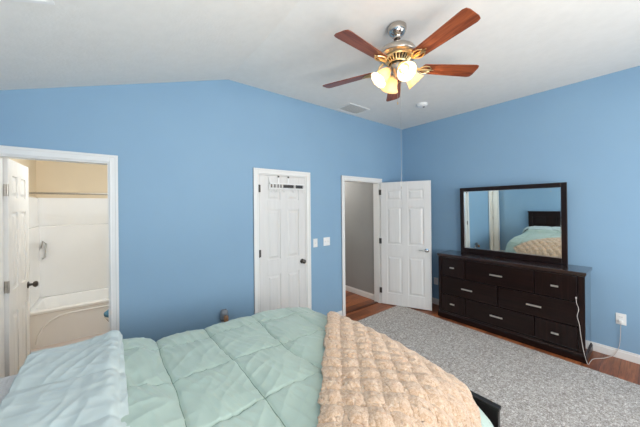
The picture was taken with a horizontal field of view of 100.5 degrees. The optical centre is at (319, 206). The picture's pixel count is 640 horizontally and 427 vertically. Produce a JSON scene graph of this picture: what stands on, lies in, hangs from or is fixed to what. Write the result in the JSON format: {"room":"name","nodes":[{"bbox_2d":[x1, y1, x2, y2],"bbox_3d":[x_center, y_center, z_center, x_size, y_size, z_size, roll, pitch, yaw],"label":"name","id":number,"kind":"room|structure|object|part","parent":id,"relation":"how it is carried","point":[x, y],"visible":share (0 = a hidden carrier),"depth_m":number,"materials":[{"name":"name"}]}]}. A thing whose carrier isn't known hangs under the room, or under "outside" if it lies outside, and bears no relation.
{"room":"bedroom","nodes":[
{"label":"bedroom","id":0,"kind":"room"},
{"bbox_2d":[9,158,35,196],"bbox_3d":[-3.252,0.447,2.765,0.100,2.440,2.328,-1,0,-38],"label":"wall","id":1,"kind":"structure","parent":0,"point":[31,164],"depth_m":3.43,"materials":[{"name":"beige paint"}]},
{"bbox_2d":[29,192,107,194],"bbox_3d":[-2.755,-0.163,3.623,1.748,0.060,0.060,-1,0,-38],"label":"shower curtain rod","id":2,"kind":"object","parent":1,"relation":"attached to","point":[62,193],"visible":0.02,"depth_m":3.31,"materials":[{"name":"silver metal"}]},
{"bbox_2d":[36,160,107,197],"bbox_3d":[-3.213,0.446,4.213,1.750,2.440,0.100,-1,0,-38],"label":"wall","id":3,"kind":"structure","parent":0,"point":[51,176],"depth_m":3.85,"materials":[{"name":"beige paint"}]},
{"bbox_2d":[29,197,107,308],"bbox_3d":[-3.048,0.555,3.830,1.525,1.360,0.696,-1,0,-38],"label":"tub surround","id":4,"kind":"object","parent":3,"relation":"attached to","point":[68,237],"visible":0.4,"depth_m":3.79,"materials":[{"name":"white plastic"}]},
{"bbox_3d":[-3.761,0.593,3.624,0.067,0.255,0.071,-1,0,-38],"label":"grab handle","id":5,"kind":"part","parent":4,"relation":"part of","materials":[{"name":"silver metal"}]},
{"bbox_2d":[0,80,402,341],"bbox_3d":[-0.452,0.118,3.415,5.189,3.046,0.115,-1,0,-38],"label":"wall","id":6,"kind":"structure","parent":0,"point":[188,152],"depth_m":2.71,"materials":[{"name":"blue paint"}]},
{"bbox_2d":[0,145,118,377],"bbox_3d":[-2.267,0.612,2.362,0.756,2.092,0.745,-1,0,-38],"label":"door","id":7,"kind":"structure","parent":6,"relation":"in","point":[15,284],"depth_m":2.17,"materials":[{"name":"white paint"}]},
{"bbox_3d":[-2.648,0.719,2.458,0.068,0.059,0.059,-1,0,-37],"label":"knob","id":8,"kind":"part","parent":7,"relation":"part of","materials":[{"name":"black metal"}]},
{"bbox_2d":[253,168,311,313],"bbox_3d":[-0.471,0.595,3.366,0.811,2.092,0.199,-1,0,-38],"label":"door","id":9,"kind":"structure","parent":6,"relation":"in","point":[282,220],"depth_m":3.32,"materials":[{"name":"white paint"}]},
{"bbox_2d":[269,175,304,192],"bbox_3d":[-0.410,-0.278,3.366,0.520,0.215,0.090,-1,0,-38],"label":"hook rack","id":10,"kind":"object","parent":9,"relation":"hanging from","point":[287,185],"visible":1,"depth_m":3.35,"materials":[{"name":"white plastic"}]},
{"bbox_3d":[-0.409,-0.282,3.364,0.520,0.135,0.006,-1,0,-38],"label":"rail","id":11,"kind":"part","parent":10,"relation":"part of","materials":[{"name":"white plastic"}]},
{"bbox_2d":[313,239,317,247],"bbox_3d":[-0.060,0.501,3.637,0.072,0.117,0.016,-1,0,-38],"label":"light switch","id":12,"kind":"object","parent":6,"relation":"attached to","point":[315,243],"visible":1,"depth_m":3.64,"materials":[{"name":"white plastic"}]},
{"bbox_2d":[323,237,329,245],"bbox_3d":[0.098,0.496,3.761,0.117,0.117,0.016,-1,0,-38],"label":"light switch","id":13,"kind":"object","parent":6,"relation":"attached to","point":[326,241],"visible":1,"depth_m":3.76,"materials":[{"name":"white plastic"}]},
{"bbox_2d":[341,175,431,315],"bbox_3d":[0.957,0.582,4.311,1.491,2.092,0.617,-1,0,-7],"label":"door","id":14,"kind":"structure","parent":6,"relation":"in","point":[402,217],"depth_m":4.27,"materials":[{"name":"white paint"}]},
{"bbox_3d":[0.649,0.585,4.277,0.930,2.092,0.151,-1,0,-38],"label":"casing","id":15,"kind":"part","parent":14,"relation":"part of","materials":[{"name":"white paint"}]},
{"bbox_3d":[-1.028,1.226,2.875,0.075,0.117,0.009,-1,0,-38],"label":"wall outlet","id":16,"kind":"object","parent":6,"relation":"attached to","visible":0},
{"bbox_2d":[220,309,228,321],"bbox_3d":[-1.009,1.159,2.825,0.085,0.110,0.090,-1,0,-38],"label":"air freshener","id":17,"kind":"object","parent":16,"relation":"attached to","point":[224,316],"visible":0.97,"depth_m":2.81,"materials":[{"name":"grey plastic"}]},
{"bbox_2d":[224,315,228,321],"bbox_3d":[-0.992,1.184,2.812,0.050,0.060,0.048,-1,0,-38],"label":"oil bottle","id":18,"kind":"object","parent":17,"relation":"on","point":[226,317],"depth_m":2.80,"materials":[{"name":"brown"}]},
{"bbox_2d":[0,0,639,129],"bbox_3d":[0.902,-1.139,1.622,5.319,0.776,4.622,-1,0,-38],"label":"ceiling","id":19,"kind":"structure","parent":0,"point":[289,48],"depth_m":2.10,"materials":[{"name":"white paint"}]},
{"bbox_2d":[11,0,54,4],"bbox_3d":[-1.239,-0.949,1.119,0.143,0.054,0.300,-1,0,-38],"label":"ceiling vent","id":20,"kind":"object","parent":19,"relation":"in","point":[51,2],"visible":1,"depth_m":1.24,"materials":[{"name":"white metal"}]},
{"bbox_2d":[336,103,369,114],"bbox_3d":[0.475,-1.399,3.837,0.400,0.009,0.290,-1,0,-38],"label":"ceiling vent","id":21,"kind":"object","parent":19,"relation":"in","point":[350,108],"visible":1,"depth_m":3.83,"materials":[{"name":"white metal"}]},
{"bbox_2d":[323,8,480,188],"bbox_3d":[0.582,-0.771,2.041,1.214,1.266,1.247,-1,0,-38],"label":"ceiling fan","id":22,"kind":"object","parent":19,"relation":"hanging from","point":[398,55],"visible":1,"depth_m":1.98,"materials":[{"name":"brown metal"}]},
{"bbox_3d":[0.241,-1.076,2.284,0.452,0.006,0.136,-1,12,30],"label":"blade","id":23,"kind":"part","parent":22,"relation":"part of","materials":[{"name":"brown wood"}]},
{"bbox_3d":[0.291,-1.077,1.794,0.452,0.006,0.136,-1,12,-42],"label":"blade","id":24,"kind":"part","parent":22,"relation":"part of","materials":[{"name":"brown wood"}]},
{"bbox_3d":[0.462,-0.996,2.061,0.149,0.153,0.135,-1,0,-38],"label":"lamp shade","id":25,"kind":"part","parent":22,"relation":"part of","materials":[{"name":"glass"}]},
{"bbox_3d":[0.592,-0.997,2.215,0.135,0.153,0.149,-1,0,-38],"label":"lamp shade","id":26,"kind":"part","parent":22,"relation":"part of","materials":[{"name":"glass"}]},
{"bbox_3d":[0.691,-1.080,2.483,0.136,0.006,0.452,-13,-3,12],"label":"blade","id":27,"kind":"part","parent":22,"relation":"part of","materials":[{"name":"brown wood"}]},
{"bbox_3d":[0.617,-1.020,1.963,0.053,0.067,0.064,-1,0,-38],"label":"bulb","id":28,"kind":"part","parent":22,"relation":"part of","materials":[{"name":"white glass"}]},
{"bbox_3d":[0.615,-0.997,1.932,0.135,0.153,0.149,-1,0,-38],"label":"lamp shade","id":29,"kind":"part","parent":22,"relation":"part of","materials":[{"name":"glass"}]},
{"bbox_3d":[0.745,-0.998,2.085,0.149,0.153,0.135,-1,0,-38],"label":"lamp shade","id":30,"kind":"part","parent":22,"relation":"part of","materials":[{"name":"glass"}]},
{"bbox_3d":[0.772,-1.081,1.690,0.136,0.006,0.452,13,-5,-23],"label":"blade","id":31,"kind":"part","parent":22,"relation":"part of","materials":[{"name":"brown wood"}]},
{"bbox_3d":[1.020,-1.083,2.116,0.452,0.006,0.136,-1,-12,-6],"label":"blade","id":32,"kind":"part","parent":22,"relation":"part of","materials":[{"name":"brown wood"}]},
{"bbox_2d":[417,102,427,107],"bbox_3d":[1.408,-1.389,3.671,0.140,0.046,0.140,-1,0,-38],"label":"smoke detector","id":33,"kind":"object","parent":19,"relation":"attached to","point":[421,104],"visible":1,"depth_m":3.63,"materials":[{"name":"white plastic"}]},
{"bbox_2d":[30,291,639,384],"bbox_3d":[-0.101,1.676,2.898,5.800,0.084,8.100,-1,0,-38],"label":"floor","id":34,"kind":"structure","parent":0,"point":[626,370],"depth_m":3.16,"materials":[{"name":"brown wood"}]},
{"bbox_2d":[30,287,108,349],"bbox_3d":[-3.024,1.448,3.810,1.525,0.426,0.745,-1,0,-38],"label":"bathtub","id":35,"kind":"object","parent":34,"relation":"on","point":[55,319],"visible":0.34,"depth_m":3.34,"materials":[{"name":"white ceramic"}]},
{"bbox_3d":[-2.801,1.458,3.527,1.347,0.313,0.022,-1,0,-38],"label":"apron moulding","id":36,"kind":"part","parent":35,"relation":"part of","materials":[{"name":"white ceramic"}]},
{"bbox_2d":[104,309,108,321],"bbox_3d":[-2.225,1.270,3.304,0.712,0.766,0.460,-1,0,-38],"label":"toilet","id":37,"kind":"object","parent":34,"relation":"on","point":[106,313],"visible":0.06,"depth_m":3.05,"materials":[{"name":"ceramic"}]},
{"bbox_3d":[-2.299,1.245,3.246,0.524,0.054,0.384,-1,0,-38],"label":"lid","id":38,"kind":"part","parent":37,"relation":"part of","materials":[{"name":"blue"}]},
{"bbox_2d":[470,390,500,426],"bbox_3d":[-0.397,1.013,1.391,2.531,1.255,1.710,-1,0,-38],"label":"frame","id":39,"kind":"object","parent":34,"relation":"on","point":[491,409],"visible":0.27,"depth_m":1.59,"materials":[{"name":"brown wood"}]},
{"bbox_2d":[358,306,639,426],"bbox_3d":[1.331,1.619,2.016,2.862,0.012,3.742,-1,0,-38],"label":"area rug","id":40,"kind":"object","parent":34,"relation":"on","point":[532,388],"visible":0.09,"depth_m":2.51,"materials":[{"name":"grey carpet"}]},
{"bbox_2d":[437,250,592,363],"bbox_3d":[2.381,1.149,3.452,0.423,0.932,1.579,-1,0,-38],"label":"dresser","id":41,"kind":"object","parent":34,"relation":"on","point":[531,303],"visible":0.99,"depth_m":3.15,"materials":[{"name":"brown wood"}]},
{"bbox_3d":[1.782,1.132,3.941,0.022,0.794,0.042,-1,0,-38],"label":"post","id":42,"kind":"part","parent":41,"relation":"part of","materials":[{"name":"brown wood"}]},
{"bbox_3d":[1.899,1.391,3.793,0.023,0.233,0.322,-1,0,-38],"label":"drawer","id":43,"kind":"part","parent":41,"relation":"part of","materials":[{"name":"brown wood"}]},
{"bbox_3d":[1.894,0.873,3.793,0.023,0.263,0.322,-1,0,-38],"label":"drawer","id":44,"kind":"part","parent":41,"relation":"part of","materials":[{"name":"brown wood"}]},
{"bbox_3d":[2.018,1.139,3.639,0.023,0.250,0.715,-1,0,-38],"label":"drawer","id":45,"kind":"part","parent":41,"relation":"part of","materials":[{"name":"brown wood"}]},
{"bbox_3d":[2.232,0.870,3.364,0.023,0.263,0.750,-1,0,-38],"label":"drawer","id":46,"kind":"part","parent":41,"relation":"part of","materials":[{"name":"brown wood"}]},
{"bbox_3d":[2.237,1.388,3.364,0.023,0.233,0.750,-1,0,-38],"label":"drawer","id":47,"kind":"part","parent":41,"relation":"part of","materials":[{"name":"brown wood"}]},
{"bbox_2d":[460,182,567,264],"bbox_3d":[2.478,0.203,3.528,0.028,0.956,1.188,-2,1,-38],"label":"dresser mirror","id":48,"kind":"object","parent":41,"relation":"on","point":[529,222],"visible":1,"depth_m":3.44,"materials":[{"name":"brown wood"}]},
{"bbox_3d":[2.469,1.135,3.066,0.023,0.250,0.722,-1,0,-38],"label":"drawer","id":49,"kind":"part","parent":41,"relation":"part of","materials":[{"name":"brown wood"}]},
{"bbox_3d":[2.584,1.385,2.922,0.023,0.233,0.355,-1,0,-38],"label":"drawer","id":50,"kind":"part","parent":41,"relation":"part of","materials":[{"name":"brown wood"}]},
{"bbox_3d":[2.580,0.867,2.922,0.023,0.263,0.355,-1,0,-38],"label":"drawer","id":51,"kind":"part","parent":41,"relation":"part of","materials":[{"name":"brown wood"}]},
{"bbox_3d":[2.712,1.123,2.759,0.022,0.794,0.052,-1,0,-38],"label":"post","id":52,"kind":"part","parent":41,"relation":"part of","materials":[{"name":"brown wood"}]},
{"bbox_2d":[575,297,622,364],"bbox_3d":[2.917,1.274,2.770,0.527,0.670,0.083,-1,0,-9],"label":"power cord","id":53,"kind":"object","parent":34,"relation":"on","point":[620,321],"visible":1,"depth_m":2.76,"materials":[{"name":"grey plastic"}]},
{"bbox_2d":[345,182,373,293],"bbox_3d":[0.017,0.417,5.876,0.100,2.440,3.178,-1,0,-38],"label":"wall","id":54,"kind":"structure","parent":0,"point":[359,220],"depth_m":4.89,"materials":[{"name":"grey paint"}]},
{"bbox_2d":[345,285,373,299],"bbox_3d":[-0.017,1.587,5.841,0.013,0.100,3.178,-1,0,-38],"label":"baseboard","id":55,"kind":"structure","parent":54,"relation":"attached to","point":[347,288],"depth_m":4.87,"materials":[{"name":"white paint"}]},
{"bbox_2d":[346,302,377,313],"bbox_3d":[0.659,1.627,4.277,0.816,0.008,0.055,-1,0,-38],"label":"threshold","id":56,"kind":"structure","parent":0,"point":[364,306],"depth_m":4.27,"materials":[{"name":"brown wood"}]},
{"bbox_2d":[402,66,639,354],"bbox_3d":[2.959,0.087,3.176,0.120,3.046,4.477,-1,0,-38],"label":"wall","id":57,"kind":"structure","parent":0,"point":[585,135],"depth_m":3.08,"materials":[{"name":"blue paint"}]},
{"bbox_2d":[432,297,639,363],"bbox_3d":[2.888,1.563,3.177,0.013,0.095,4.344,-1,0,-38],"label":"baseboard","id":58,"kind":"structure","parent":57,"relation":"attached to","point":[625,355],"depth_m":2.84,"materials":[{"name":"white paint"}]},
{"bbox_2d":[616,313,625,325],"bbox_3d":[3.176,1.189,2.809,0.009,0.117,0.075,-1,0,-38],"label":"wall outlet","id":59,"kind":"object","parent":57,"relation":"attached to","point":[619,316],"visible":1,"depth_m":2.81,"materials":[{"name":"white plastic"}]},
{"bbox_3d":[-0.426,1.366,1.347,2.285,0.190,1.350,-1,0,-38],"label":"box spring","id":60,"kind":"object","parent":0,"visible":0},
{"bbox_3d":[-0.432,1.210,1.344,2.275,0.118,1.330,-1,0,-38],"label":"mattress","id":61,"kind":"object","parent":60,"relation":"on","visible":0},
{"bbox_2d":[0,374,16,402],"bbox_3d":[-1.424,0.957,1.094,0.410,0.256,0.730,-1,0,-38],"label":"pillow","id":62,"kind":"object","parent":61,"relation":"on","point":[6,382],"visible":0.09,"depth_m":1.24,"materials":[{"name":"white fabric"}]},
{"bbox_2d":[0,307,493,426],"bbox_3d":[-0.260,1.164,1.456,2.060,0.874,1.698,-1,0,-38],"label":"comforter","id":63,"kind":"object","parent":61,"relation":"on","point":[262,369],"visible":0.82,"depth_m":1.26,"materials":[{"name":"green fabric"}]},
{"bbox_2d":[316,311,481,426],"bbox_3d":[0.405,1.044,1.631,0.766,0.503,1.709,-1,0,4],"label":"throw blanket","id":64,"kind":"object","parent":63,"relation":"on","point":[371,379],"visible":1,"depth_m":1.22,"materials":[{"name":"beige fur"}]}
]}

